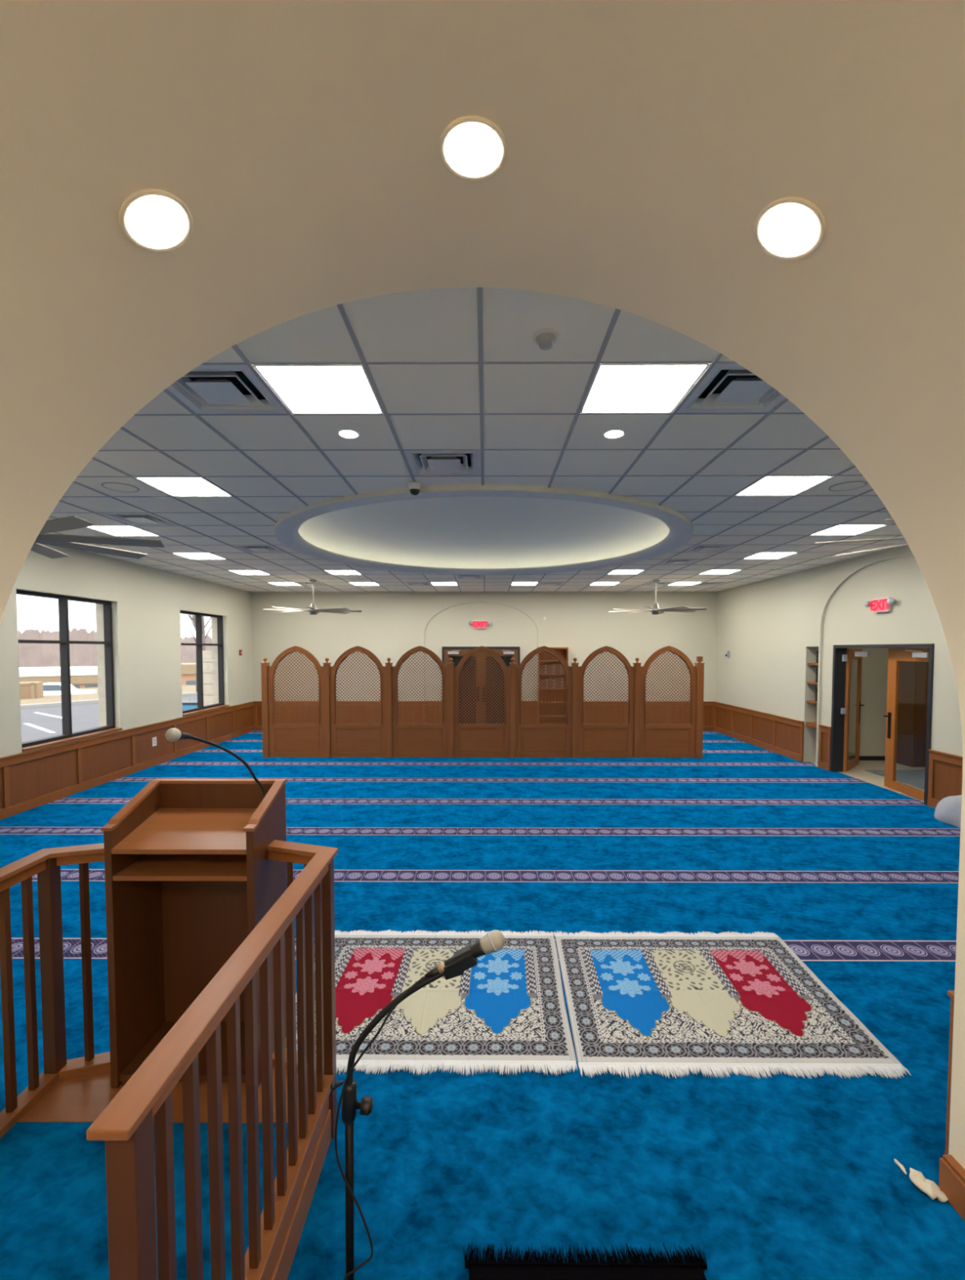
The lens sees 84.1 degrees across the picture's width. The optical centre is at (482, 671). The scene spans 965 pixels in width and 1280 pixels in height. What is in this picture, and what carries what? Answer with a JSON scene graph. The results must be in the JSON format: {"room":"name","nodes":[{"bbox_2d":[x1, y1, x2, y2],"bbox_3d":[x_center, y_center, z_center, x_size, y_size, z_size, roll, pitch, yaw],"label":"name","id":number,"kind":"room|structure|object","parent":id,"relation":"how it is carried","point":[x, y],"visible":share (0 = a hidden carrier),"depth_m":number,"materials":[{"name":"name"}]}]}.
{"room":"mosque","nodes":[
{"label":"mosque","id":0,"kind":"room"},
{"bbox_2d":[0,543,253,757],"bbox_3d":[-6.166,-0.070,8.043,0.200,3.759,12.230,0,2,0],"label":"wall","id":1,"kind":"structure","parent":0,"point":[148,602],"depth_m":9.39,"materials":[{"name":"beige paint"}]},
{"bbox_2d":[16,589,122,751],"bbox_3d":[-6.152,-0.047,7.963,0.230,2.140,1.910,0,2,0],"label":"window","id":2,"kind":"structure","parent":1,"relation":"in","point":[68,735],"depth_m":7.97,"materials":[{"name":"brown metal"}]},
{"bbox_2d":[0,701,254,820],"bbox_3d":[-6.043,1.420,8.133,0.046,0.775,11.970,0,2,0],"label":"wainscot","id":3,"kind":"structure","parent":1,"relation":"attached to","point":[30,780],"depth_m":8.49,"materials":[{"name":"brown wood"}]},
{"bbox_2d":[180,610,229,715],"bbox_3d":[-6.131,-0.199,11.705,0.230,2.140,1.920,0,2,0],"label":"window","id":4,"kind":"structure","parent":1,"relation":"in","point":[198,644],"depth_m":11.71,"materials":[{"name":"brown metal"}]},
{"bbox_2d":[95,603,218,727],"bbox_3d":[-6.345,-0.168,8.240,0.160,4.939,12.630,0,2,0],"label":"wall","id":5,"kind":"structure","parent":0,"point":[99,607],"depth_m":8.94,"materials":[{"name":"paint"}]},
{"bbox_2d":[44,286,906,591],"bbox_3d":[0.004,-1.828,7.967,12.180,0.001,12.010,0,2,0],"label":"ceiling","id":6,"kind":"structure","parent":0,"point":[431,324],"depth_m":3.97,"materials":[{"name":"tile"}]},
{"bbox_2d":[30,515,164,559],"bbox_3d":[-3.528,-1.288,3.940,1.936,0.750,1.936,-2,3,-42],"label":"ceiling fan","id":7,"kind":"object","parent":6,"relation":"hanging from","point":[70,541],"visible":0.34,"depth_m":4.19,"materials":[{"name":"silver metal"}]},
{"bbox_2d":[101,482,139,492],"bbox_3d":[-3.349,-1.702,4.953,0.300,0.009,0.300,0,2,0],"label":"ceiling speaker","id":8,"kind":"object","parent":6,"relation":"attached to","point":[118,486],"visible":1,"depth_m":4.93,"materials":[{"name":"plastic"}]},
{"bbox_2d":[262,579,361,614],"bbox_3d":[-3.666,-1.599,11.585,1.936,0.750,1.936,-2,3,-36],"label":"ceiling fan","id":9,"kind":"object","parent":6,"relation":"hanging from","point":[313,610],"visible":1,"depth_m":11.52,"materials":[{"name":"silver metal"}]},
{"bbox_2d":[337,429,359,439],"bbox_3d":[-0.934,-1.654,3.731,0.156,0.008,0.156,0,2,0],"label":"recessed light","id":10,"kind":"object","parent":6,"relation":"in","point":[346,433],"visible":1,"depth_m":3.72,"materials":[{"name":"white plastic"}]},
{"bbox_2d":[408,481,421,495],"bbox_3d":[-0.611,-1.642,4.826,0.116,0.105,0.116,0,2,0],"label":"security camera","id":11,"kind":"object","parent":6,"relation":"attached to","point":[414,486],"visible":1,"depth_m":4.79,"materials":[{"name":"white plastic"}]},
{"bbox_2d":[49,287,902,591],"bbox_3d":[0.004,-1.834,7.967,12.140,0.027,11.970,0,2,0],"label":"grid","id":12,"kind":"object","parent":6,"relation":"attached to","point":[479,290],"visible":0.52,"depth_m":4.37,"materials":[{"name":"metal"}]},
{"bbox_2d":[87,525,159,536],"bbox_3d":[-4.559,-1.786,6.787,0.586,0.020,0.586,0,2,0],"label":"ceiling light","id":13,"kind":"object","parent":12,"relation":"attached to","point":[117,531],"visible":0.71,"depth_m":6.84,"materials":[{"name":"white"}]},
{"bbox_2d":[91,526,154,534],"bbox_3d":[-4.559,-1.794,6.786,0.586,0.004,0.586,0,2,0],"label":"diffuser","id":14,"kind":"object","parent":13,"relation":"attached to","point":[109,530],"depth_m":6.80,"materials":[{"name":"white"}]},
{"bbox_2d":[96,512,177,525],"bbox_3d":[-3.952,-1.804,6.172,0.586,0.122,0.586,0,2,0],"label":"ceiling vent","id":15,"kind":"object","parent":12,"relation":"attached to","point":[131,518],"visible":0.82,"depth_m":6.14,"materials":[{"name":"metal"}]},
{"bbox_2d":[133,476,231,496],"bbox_3d":[-2.740,-1.711,4.949,0.586,0.020,0.586,0,2,0],"label":"ceiling light","id":16,"kind":"object","parent":12,"relation":"attached to","point":[172,486],"visible":0.9,"depth_m":4.96,"materials":[{"name":"white"}]},
{"bbox_2d":[171,552,224,559],"bbox_3d":[-4.548,-1.860,8.614,0.586,0.020,0.586,0,2,0],"label":"ceiling light","id":17,"kind":"object","parent":12,"relation":"attached to","point":[188,555],"visible":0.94,"depth_m":8.63,"materials":[{"name":"white"}]},
{"bbox_2d":[177,553,222,558],"bbox_3d":[-4.548,-1.868,8.613,0.586,0.004,0.586,0,2,0],"label":"diffuser","id":18,"kind":"object","parent":17,"relation":"attached to","point":[186,555],"depth_m":8.63,"materials":[{"name":"white"}]},
{"bbox_2d":[165,364,287,413],"bbox_3d":[-1.531,-1.679,3.114,0.586,0.122,0.586,0,2,0],"label":"ceiling vent","id":19,"kind":"object","parent":12,"relation":"attached to","point":[206,388],"visible":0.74,"depth_m":3.15,"materials":[{"name":"metal"}]},
{"bbox_2d":[230,570,269,574],"bbox_3d":[-4.538,-1.935,10.441,0.586,0.020,0.586,0,2,0],"label":"ceiling light","id":20,"kind":"object","parent":12,"relation":"attached to","point":[242,572],"visible":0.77,"depth_m":10.55,"materials":[{"name":"white"}]},
{"bbox_2d":[233,570,266,573],"bbox_3d":[-4.538,-1.942,10.441,0.586,0.004,0.586,0,2,0],"label":"diffuser","id":21,"kind":"object","parent":20,"relation":"attached to","point":[236,571],"depth_m":10.50,"materials":[{"name":"white"}]},
{"bbox_2d":[231,545,284,552],"bbox_3d":[-3.333,-1.878,7.996,0.586,0.122,0.586,0,2,0],"label":"ceiling vent","id":22,"kind":"object","parent":12,"relation":"attached to","point":[250,548],"visible":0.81,"depth_m":7.99,"materials":[{"name":"metal"}]},
{"bbox_2d":[252,364,383,413],"bbox_3d":[-0.921,-1.636,3.112,0.586,0.020,0.586,0,2,0],"label":"ceiling light","id":23,"kind":"object","parent":12,"relation":"attached to","point":[336,388],"visible":0.79,"depth_m":3.11,"materials":[{"name":"white"}]},
{"bbox_2d":[325,570,360,574],"bbox_3d":[-2.710,-1.934,10.431,0.586,0.020,0.586,0,2,0],"label":"ceiling light","id":24,"kind":"object","parent":12,"relation":"attached to","point":[333,572],"visible":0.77,"depth_m":10.55,"materials":[{"name":"white"}]},
{"bbox_2d":[403,450,481,475],"bbox_3d":[-0.305,-1.728,4.325,0.586,0.122,0.586,0,2,0],"label":"ceiling vent","id":25,"kind":"object","parent":12,"relation":"attached to","point":[421,463],"visible":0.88,"depth_m":4.34,"materials":[{"name":"metal"}]},
{"bbox_2d":[454,574,484,578],"bbox_3d":[-0.268,-2.001,11.025,0.586,0.122,0.586,0,2,0],"label":"ceiling vent","id":26,"kind":"object","parent":12,"relation":"attached to","point":[457,576],"visible":0.49,"depth_m":11.10,"materials":[{"name":"metal"}]},
{"bbox_2d":[607,569,644,574],"bbox_3d":[2.777,-1.933,10.401,0.586,0.020,0.586,0,2,0],"label":"ceiling light","id":27,"kind":"object","parent":12,"relation":"attached to","point":[615,571],"visible":0.89,"depth_m":10.44,"materials":[{"name":"white"}]},
{"bbox_2d":[580,363,711,413],"bbox_3d":[0.908,-1.636,3.102,0.586,0.020,0.586,0,2,0],"label":"ceiling light","id":28,"kind":"object","parent":12,"relation":"attached to","point":[615,388],"visible":0.81,"depth_m":3.08,"materials":[{"name":"white"}]},
{"bbox_2d":[657,559,702,564],"bbox_3d":[3.380,-1.926,9.178,0.586,0.122,0.586,0,2,0],"label":"ceiling vent","id":29,"kind":"object","parent":12,"relation":"attached to","point":[669,562],"visible":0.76,"depth_m":9.19,"materials":[{"name":"metal"}]},
{"bbox_2d":[684,544,737,551],"bbox_3d":[3.373,-1.876,7.960,0.586,0.122,0.586,0,2,0],"label":"ceiling vent","id":30,"kind":"object","parent":12,"relation":"attached to","point":[700,548],"visible":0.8,"depth_m":7.93,"materials":[{"name":"metal"}]},
{"bbox_2d":[698,569,741,574],"bbox_3d":[4.605,-1.933,10.391,0.586,0.020,0.586,0,2,0],"label":"ceiling light","id":31,"kind":"object","parent":12,"relation":"attached to","point":[712,571],"visible":0.97,"depth_m":10.44,"materials":[{"name":"white"}]},
{"bbox_2d":[676,363,786,413],"bbox_3d":[1.517,-1.678,3.097,0.586,0.122,0.586,0,2,0],"label":"ceiling vent","id":32,"kind":"object","parent":12,"relation":"attached to","point":[727,388],"visible":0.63,"depth_m":3.17,"materials":[{"name":"metal"}]},
{"bbox_2d":[743,552,796,559],"bbox_3d":[4.595,-1.858,8.564,0.586,0.020,0.586,0,2,0],"label":"ceiling light","id":33,"kind":"object","parent":12,"relation":"attached to","point":[761,555],"visible":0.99,"depth_m":8.63,"materials":[{"name":"white"}]},
{"bbox_2d":[747,552,792,557],"bbox_3d":[4.595,-1.866,8.563,0.586,0.004,0.586,0,2,0],"label":"diffuser","id":34,"kind":"object","parent":33,"relation":"attached to","point":[761,554],"depth_m":8.55,"materials":[{"name":"white"}]},
{"bbox_2d":[735,475,833,495],"bbox_3d":[2.747,-1.710,4.919,0.586,0.020,0.586,0,2,0],"label":"ceiling light","id":35,"kind":"object","parent":12,"relation":"attached to","point":[768,485],"visible":0.84,"depth_m":4.94,"materials":[{"name":"white"}]},
{"bbox_2d":[810,524,885,535],"bbox_3d":[4.585,-1.784,6.736,0.586,0.020,0.586,0,2,0],"label":"ceiling light","id":36,"kind":"object","parent":12,"relation":"attached to","point":[840,530],"visible":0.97,"depth_m":6.80,"materials":[{"name":"white"}]},
{"bbox_2d":[274,484,693,575],"bbox_3d":[0.018,-1.851,7.676,5.600,0.170,5.600,0,2,0],"label":"ceiling","id":37,"kind":"structure","parent":6,"relation":"attached to","point":[681,532],"depth_m":5.89,"materials":[{"name":"paint"}]},
{"bbox_2d":[532,327,559,350],"bbox_3d":[0.304,-1.583,2.566,0.132,0.050,0.132,0,2,0],"label":"smoke detector","id":38,"kind":"object","parent":6,"relation":"attached to","point":[544,338],"visible":1,"depth_m":2.54,"materials":[{"name":"white plastic"}]},
{"bbox_2d":[602,429,625,439],"bbox_3d":[0.918,-1.654,3.731,0.156,0.008,0.156,0,2,0],"label":"recessed light","id":39,"kind":"object","parent":6,"relation":"in","point":[613,433],"visible":1,"depth_m":3.72,"materials":[{"name":"white plastic"}]},
{"bbox_2d":[608,579,706,614],"bbox_3d":[3.754,-1.599,11.574,1.936,0.750,1.936,-2,3,-40],"label":"ceiling fan","id":40,"kind":"object","parent":6,"relation":"hanging from","point":[655,610],"visible":1,"depth_m":11.50,"materials":[{"name":"silver metal"}]},
{"bbox_2d":[828,480,867,491],"bbox_3d":[3.356,-1.701,4.916,0.300,0.009,0.300,0,2,0],"label":"ceiling speaker","id":41,"kind":"object","parent":6,"relation":"attached to","point":[846,486],"visible":1,"depth_m":4.90,"materials":[{"name":"metal"}]},
{"bbox_2d":[814,518,914,558],"bbox_3d":[3.622,-1.287,3.901,1.936,0.750,1.936,2,3,43],"label":"ceiling fan","id":42,"kind":"object","parent":6,"relation":"hanging from","point":[886,519],"visible":0.26,"depth_m":4.20,"materials":[{"name":"silver metal"}]},
{"bbox_2d":[424,602,537,724],"bbox_3d":[-0.022,-0.258,14.144,3.800,3.639,0.154,0,2,0],"label":"wall","id":43,"kind":"structure","parent":0,"point":[509,626],"depth_m":14.04,"materials":[{"name":"beige paint"}]},
{"bbox_2d":[468,620,491,628],"bbox_3d":[-0.058,-1.217,13.973,0.596,0.210,0.108,0,2,0],"label":"exit sign","id":44,"kind":"object","parent":43,"relation":"attached to","point":[476,624],"visible":1,"depth_m":13.97,"materials":[{"name":"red plastic"}]},
{"bbox_2d":[441,646,519,724],"bbox_3d":[-0.038,0.463,14.007,2.040,2.210,0.179,0,2,0],"label":"door","id":45,"kind":"structure","parent":43,"relation":"in","point":[456,653],"depth_m":14.07,"materials":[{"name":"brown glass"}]},
{"bbox_2d":[425,701,537,724],"bbox_3d":[-0.033,1.177,14.102,2.960,0.775,0.046,0,2,0],"label":"wainscot","id":46,"kind":"structure","parent":43,"relation":"attached to","point":[426,703],"depth_m":14.11,"materials":[{"name":"brown wood"}]},
{"bbox_2d":[0,0,964,1169],"bbox_3d":[-0.064,0.329,0.239,4.028,3.598,3.650,0,2,0],"label":"wall","id":47,"kind":"structure","parent":0,"point":[647,141],"depth_m":1.40,"materials":[{"name":"beige paint"}]},
{"bbox_2d":[119,188,193,253],"bbox_3d":[-0.885,-1.222,1.456,0.169,0.084,0.185,0,2,-4],"label":"recessed light","id":48,"kind":"object","parent":47,"relation":"in","point":[153,220],"visible":1,"depth_m":1.45,"materials":[{"name":"glass"}]},
{"bbox_2d":[439,115,507,181],"bbox_3d":[-0.025,-1.406,1.444,0.185,0.008,0.185,1,2,0],"label":"recessed light","id":49,"kind":"object","parent":47,"relation":"in","point":[473,148],"visible":1,"depth_m":1.43,"materials":[{"name":"white plastic"}]},
{"bbox_2d":[753,196,826,261],"bbox_3d":[0.829,-1.194,1.448,0.167,0.090,0.185,0,2,4],"label":"recessed light","id":50,"kind":"object","parent":47,"relation":"in","point":[788,228],"visible":1,"depth_m":1.44,"materials":[{"name":"white plastic"}]},
{"bbox_2d":[938,1155,964,1221],"bbox_3d":[1.814,2.051,0.299,0.045,0.150,3.630,0,2,0],"label":"baseboard","id":51,"kind":"structure","parent":47,"relation":"attached to","point":[951,1173],"depth_m":2.05,"materials":[{"name":"brown wood"}]},
{"bbox_2d":[0,730,964,1279],"bbox_3d":[1.954,1.943,6.284,16.560,0.120,15.920,0,2,0],"label":"floor","id":52,"kind":"structure","parent":0,"point":[783,1176],"depth_m":3.47,"materials":[{"name":"blue carpet"}]},
{"bbox_2d":[0,840,337,1279],"bbox_3d":[-1.288,1.433,1.837,1.295,1.261,1.681,0,2,0],"label":"railing","id":53,"kind":"object","parent":52,"relation":"on","point":[154,1175],"visible":0.88,"depth_m":1.81,"materials":[{"name":"brown wood"}]},
{"bbox_2d":[101,778,287,1088],"bbox_3d":[-1.277,1.158,2.451,0.642,1.250,0.382,0,2,0],"label":"lectern","id":54,"kind":"object","parent":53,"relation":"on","point":[189,874],"visible":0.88,"depth_m":2.46,"materials":[{"name":"wood"}]},
{"bbox_2d":[112,853,246,880],"bbox_3d":[-1.277,0.869,2.426,0.570,0.020,0.336,0,2,0],"label":"shelf","id":55,"kind":"object","parent":54,"relation":"attached to","point":[145,867],"depth_m":2.33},
{"bbox_2d":[164,728,266,797],"bbox_3d":[-1.122,0.448,2.313,0.075,0.472,0.527,1,3,23],"label":"gooseneck microphone","id":56,"kind":"object","parent":54,"relation":"on","point":[172,735],"visible":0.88,"depth_m":2.22,"materials":[{"name":"black metal"}]},
{"bbox_2d":[164,728,181,742],"bbox_3d":[-1.204,0.249,2.083,0.055,0.055,0.055,0,2,0],"label":"grille","id":57,"kind":"object","parent":56,"relation":"attached to","point":[172,735],"depth_m":2.07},
{"bbox_2d":[260,645,331,757],"bbox_3d":[-3.676,0.603,10.584,1.352,2.207,0.146,0,2,0],"label":"screen panel","id":58,"kind":"object","parent":52,"relation":"on","point":[279,740],"visible":1,"depth_m":10.57,"materials":[{"name":"wood"}]},
{"bbox_2d":[329,645,392,757],"bbox_3d":[-2.393,0.604,10.577,1.227,2.207,0.146,0,2,0],"label":"screen panel","id":59,"kind":"object","parent":52,"relation":"on","point":[349,740],"visible":1,"depth_m":10.57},
{"bbox_2d":[330,944,476,1279],"bbox_3d":[-0.254,1.408,1.460,0.480,1.342,0.254,0,2,0],"label":"microphone stand","id":60,"kind":"object","parent":52,"relation":"on","point":[349,1106],"visible":0.96,"depth_m":1.44,"materials":[{"name":"black metal"}]},
{"bbox_2d":[334,976,425,1279],"bbox_3d":[-0.276,1.462,1.163,0.242,1.263,0.604,0,2,0],"label":"microphone cable","id":61,"kind":"object","parent":60,"relation":"hanging from","point":[411,988],"visible":1,"depth_m":1.43,"materials":[{"name":"black rubber"}]},
{"bbox_2d":[424,929,505,978],"bbox_3d":[-0.048,0.760,1.432,0.216,0.131,0.052,0,2,0],"label":"handheld microphone","id":62,"kind":"object","parent":60,"relation":"on","point":[494,940],"visible":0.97,"depth_m":1.42,"materials":[{"name":"black plastic"}]},
{"bbox_2d":[480,929,505,954],"bbox_3d":[0.025,0.725,1.431,0.072,0.062,0.052,0,2,0],"label":"grille","id":63,"kind":"object","parent":62,"relation":"attached to","point":[493,941],"depth_m":1.41,"materials":[{"name":"beige metal"}]},
{"bbox_2d":[391,645,454,757],"bbox_3d":[-1.171,0.604,10.570,1.227,2.207,0.146,0,2,0],"label":"screen panel","id":64,"kind":"object","parent":52,"relation":"on","point":[408,740],"visible":1,"depth_m":10.56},
{"bbox_2d":[295,929,577,1075],"bbox_3d":[-0.322,1.992,3.375,1.697,0.016,1.405,0,2,0],"label":"rug","id":65,"kind":"object","parent":52,"relation":"on","point":[508,1009],"visible":0.79,"depth_m":3.20,"materials":[{"name":"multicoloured fabric"}]},
{"bbox_2d":[453,645,516,757],"bbox_3d":[0.050,0.604,10.563,1.227,2.207,0.146,0,2,0],"label":"screen panel","id":66,"kind":"object","parent":52,"relation":"on","point":[470,740],"visible":1,"depth_m":10.55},
{"bbox_2d":[515,645,578,758],"bbox_3d":[1.272,0.605,10.556,1.227,2.207,0.146,0,2,0],"label":"screen panel","id":67,"kind":"object","parent":52,"relation":"on","point":[535,740],"visible":1,"depth_m":10.55,"materials":[{"name":"wood"}]},
{"bbox_2d":[537,647,568,723],"bbox_3d":[1.816,0.479,13.844,0.750,2.190,0.305,0,2,0],"label":"bookcase","id":68,"kind":"object","parent":52,"relation":"on","point":[563,651],"visible":0.32,"depth_m":13.95,"materials":[{"name":"brown wood"}]},
{"bbox_2d":[462,1241,706,1279],"bbox_3d":[0.352,2.068,1.296,0.856,0.033,1.225,0,2,0],"label":"rug","id":69,"kind":"object","parent":52,"relation":"on","point":[659,1268],"visible":1,"depth_m":1.84,"materials":[{"name":"fabric"}]},
{"bbox_2d":[577,645,641,758],"bbox_3d":[2.493,0.605,10.550,1.227,2.207,0.146,0,2,0],"label":"screen panel","id":70,"kind":"object","parent":52,"relation":"on","point":[594,740],"visible":1,"depth_m":10.54,"materials":[{"name":"wood"}]},
{"bbox_2d":[640,645,704,758],"bbox_3d":[3.720,0.605,10.543,1.238,2.207,0.146,0,2,0],"label":"screen panel","id":71,"kind":"object","parent":52,"relation":"on","point":[656,740],"visible":1,"depth_m":10.53,"materials":[{"name":"wood"}]},
{"bbox_2d":[553,930,911,1079],"bbox_3d":[1.345,1.993,3.357,1.700,0.016,1.402,0,2,0],"label":"rug","id":72,"kind":"object","parent":52,"relation":"on","point":[677,1002],"visible":1,"depth_m":3.16,"materials":[{"name":"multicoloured fabric"}]},
{"bbox_2d":[864,769,924,789],"bbox_3d":[7.498,1.777,8.739,1.500,0.012,1.400,0,2,0],"label":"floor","id":73,"kind":"structure","parent":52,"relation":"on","point":[916,778],"depth_m":8.99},
{"bbox_2d":[893,1159,947,1202],"bbox_3d":[1.745,2.034,2.145,0.074,0.031,0.185,-1,3,-24],"label":"crumpled tissue","id":74,"kind":"object","parent":52,"relation":"on","point":[928,1187],"visible":1,"depth_m":2.11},
{"bbox_2d":[933,795,961,828],"bbox_3d":[5.865,1.683,6.542,0.390,0.380,0.690,0,2,0],"label":"blanket","id":75,"kind":"object","parent":52,"relation":"on","point":[948,811],"visible":0.72,"depth_m":6.52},
{"bbox_2d":[297,496,669,568],"bbox_3d":[0.018,-2.185,7.662,5.440,0.620,5.440,0,2,0],"label":"ceiling","id":76,"kind":"structure","parent":0,"point":[468,532],"depth_m":8.86,"materials":[{"name":"paint"}]},
{"bbox_2d":[251,591,717,701],"bbox_3d":[-0.003,-0.314,14.042,12.460,3.759,0.045,0,2,0],"label":"wall","id":77,"kind":"structure","parent":0,"point":[389,624],"depth_m":13.98,"materials":[{"name":"beige paint"}]},
{"bbox_2d":[253,701,714,730],"bbox_3d":[0.037,1.179,14.056,12.080,0.775,0.046,0,2,0],"label":"wainscot","id":78,"kind":"structure","parent":77,"relation":"attached to","point":[708,706],"depth_m":14.06,"materials":[{"name":"brown wood"}]},
{"bbox_2d":[715,545,915,767],"bbox_3d":[6.096,-0.067,7.976,0.045,3.759,12.230,0,2,0],"label":"wall","id":79,"kind":"structure","parent":0,"point":[767,627],"depth_m":10.98,"materials":[{"name":"beige paint"}]},
{"bbox_2d":[714,701,804,762],"bbox_3d":[6.073,1.259,12.088,0.046,0.775,3.920,0,2,0],"label":"wainscot","id":80,"kind":"structure","parent":79,"relation":"attached to","point":[782,735],"depth_m":11.60,"materials":[{"name":"brown wood"}]},
{"bbox_2d":[805,646,818,762],"bbox_3d":[6.317,0.615,9.909,0.374,2.240,0.460,0,2,0],"label":"wall niche","id":81,"kind":"object","parent":79,"relation":"in","point":[811,711],"visible":0.29,"depth_m":10.10,"materials":[{"name":"beige paint"}]},
{"bbox_2d":[804,662,817,728],"bbox_3d":[6.293,0.442,9.902,0.377,1.185,0.376,0,2,0],"label":"shelves","id":82,"kind":"object","parent":81,"relation":"attached to","point":[813,724],"visible":0.43,"depth_m":9.95,"materials":[{"name":"brown wood"}]},
{"bbox_2d":[830,644,934,805],"bbox_3d":[6.307,0.677,8.685,0.763,2.215,2.817,1,2,16],"label":"door","id":83,"kind":"structure","parent":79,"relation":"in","point":[842,655],"depth_m":8.31,"materials":[{"name":"orange wood"}]},
{"bbox_2d":[896,661,928,767],"bbox_3d":[8.104,0.734,9.934,0.600,2.000,0.580,0,2,0],"label":"door glass","id":84,"kind":"object","parent":83,"relation":"attached to","point":[913,675],"visible":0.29,"depth_m":9.71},
{"bbox_2d":[817,724,962,808],"bbox_3d":[6.096,1.416,8.221,0.046,0.775,2.960,0,2,0],"label":"wainscot","id":85,"kind":"structure","parent":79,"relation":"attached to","point":[945,770],"depth_m":7.16,"materials":[{"name":"brown wood"}]},
{"bbox_2d":[848,648,888,755],"bbox_3d":[8.265,0.337,7.375,3.950,3.000,6.000,0,2,0],"label":"wall","id":86,"kind":"structure","parent":0,"point":[874,667],"depth_m":10.29,"materials":[{"name":"beige paint"}]},
{"bbox_2d":[848,755,884,759],"bbox_3d":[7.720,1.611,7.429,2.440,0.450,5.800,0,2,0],"label":"baseboard","id":87,"kind":"structure","parent":86,"relation":"attached to","point":[850,757],"depth_m":10.31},
{"bbox_2d":[820,557,962,756],"bbox_3d":[6.193,0.020,5.837,0.170,3.759,7.631,0,2,0],"label":"wall","id":88,"kind":"structure","parent":0,"point":[913,618],"depth_m":7.90,"materials":[{"name":"beige paint"}]},
{"bbox_2d":[865,597,896,613],"bbox_3d":[6.066,-1.005,8.153,0.108,0.210,0.596,0,2,0],"label":"exit sign","id":89,"kind":"object","parent":88,"relation":"attached to","point":[879,605],"visible":1,"depth_m":8.13,"materials":[{"name":"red plastic"}]},
{"bbox_3d":[-0.029,0.177,1.979,12.740,3.759,0.160,0,2,0],"label":"wall","id":90,"kind":"structure","parent":0,"visible":0},
{"bbox_2d":[944,990,954,1155],"bbox_3d":[3.935,1.665,2.121,4.153,0.775,0.046,0,2,0],"label":"wainscot","id":91,"kind":"structure","parent":90,"relation":"attached to","point":[950,993],"depth_m":2.13,"materials":[{"name":"brown wood"}]},
{"label":"outside","id":92,"kind":"structure","parent":0,"visible":0},
{"label":"ground","id":93,"kind":"structure","parent":92,"visible":0},
{"bbox_2d":[18,666,97,688],"bbox_3d":[-72.301,2.130,77.657,34.800,4.900,12.600,-2,3,-38],"label":"office building","id":94,"kind":"structure","parent":93,"relation":"on","point":[81,677],"depth_m":78.92,"materials":[{"name":"brick"}]},
{"bbox_2d":[17,628,212,667],"bbox_3d":[-102.585,-3.646,117.437,171.960,14.008,154.015,0,2,0],"label":"treeline","id":95,"kind":"object","parent":93,"relation":"on","point":[30,655],"visible":0.12,"depth_m":131.10,"materials":[{"name":"plant"}]},
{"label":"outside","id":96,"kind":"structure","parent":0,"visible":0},
{"bbox_2d":[20,684,195,704],"bbox_3d":[-50.270,2.398,51.416,78.900,3.700,98.000,0,2,0],"label":"bank","id":97,"kind":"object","parent":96,"point":[185,688],"depth_m":35.15,"materials":[{"name":"soil"}]},
{"bbox_2d":[19,681,43,699],"bbox_3d":[-31.794,1.530,35.849,3.400,1.500,1.840,-1,3,-30],"label":"crate","id":98,"kind":"object","parent":97,"relation":"on","point":[28,690],"visible":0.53,"depth_m":35.76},
{"bbox_2d":[43,682,96,695],"bbox_3d":[-34.267,1.798,42.797,5.200,1.700,1.940,-1,2,-20],"label":"pickup truck","id":99,"kind":"object","parent":97,"relation":"on","point":[49,688],"visible":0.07,"depth_m":42.12,"materials":[{"name":"white paint"}]},
{"bbox_2d":[181,662,195,684],"bbox_3d":[-46.616,1.178,94.901,17.800,5.200,10.500,-2,3,-38],"label":"brick building","id":100,"kind":"structure","parent":97,"relation":"on","point":[188,670],"depth_m":87.50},
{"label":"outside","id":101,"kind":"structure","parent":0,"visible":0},
{"bbox_2d":[20,695,197,742],"bbox_3d":[-20.099,1.612,27.699,27.500,0.001,65.000,0,2,0],"label":"lot","id":102,"kind":"structure","parent":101,"point":[84,716],"depth_m":20.89,"materials":[{"name":"asphalt"}]},
{"bbox_2d":[23,712,62,733],"bbox_3d":[-14.637,1.906,20.403,4.550,0.004,13.896,-2,3,-36],"label":"parking lines","id":103,"kind":"object","parent":102,"relation":"on","point":[28,724],"visible":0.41,"depth_m":19.28,"materials":[{"name":"white paint"}]},
{"bbox_2d":[20,692,197,708],"bbox_3d":[-22.486,1.742,22.776,0.604,0.160,47.015,1,3,30],"label":"kerb","id":104,"kind":"object","parent":102,"relation":"on","point":[89,701],"visible":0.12,"depth_m":26.10,"materials":[{"name":"concrete"}]},
{"bbox_2d":[182,699,197,710],"bbox_3d":[-9.258,1.499,16.826,1.260,1.110,0.960,0,2,0],"label":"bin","id":105,"kind":"object","parent":102,"relation":"on","point":[186,704],"visible":0.14,"depth_m":16.36,"materials":[{"name":"blue plastic"}]},
{"bbox_2d":[186,614,211,650],"bbox_3d":[-14.632,-2.961,27.507,2.338,9.758,2.370,0,2,0],"label":"bare tree","id":106,"kind":"object","parent":102,"relation":"on","point":[203,626],"visible":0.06,"depth_m":27.46,"materials":[{"name":"grey plant"}]},
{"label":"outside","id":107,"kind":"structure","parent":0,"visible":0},
{"bbox_3d":[-7.728,1.927,20.638,2.720,0.065,39.000,0,2,0],"label":"path","id":108,"kind":"object","parent":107,"visible":0},
{"bbox_2d":[202,650,213,706],"bbox_3d":[-7.470,0.780,14.935,0.524,2.700,0.500,0,2,0],"label":"stone pillar","id":109,"kind":"structure","parent":108,"relation":"on","point":[206,655],"depth_m":14.66,"materials":[{"name":"beige stone"}]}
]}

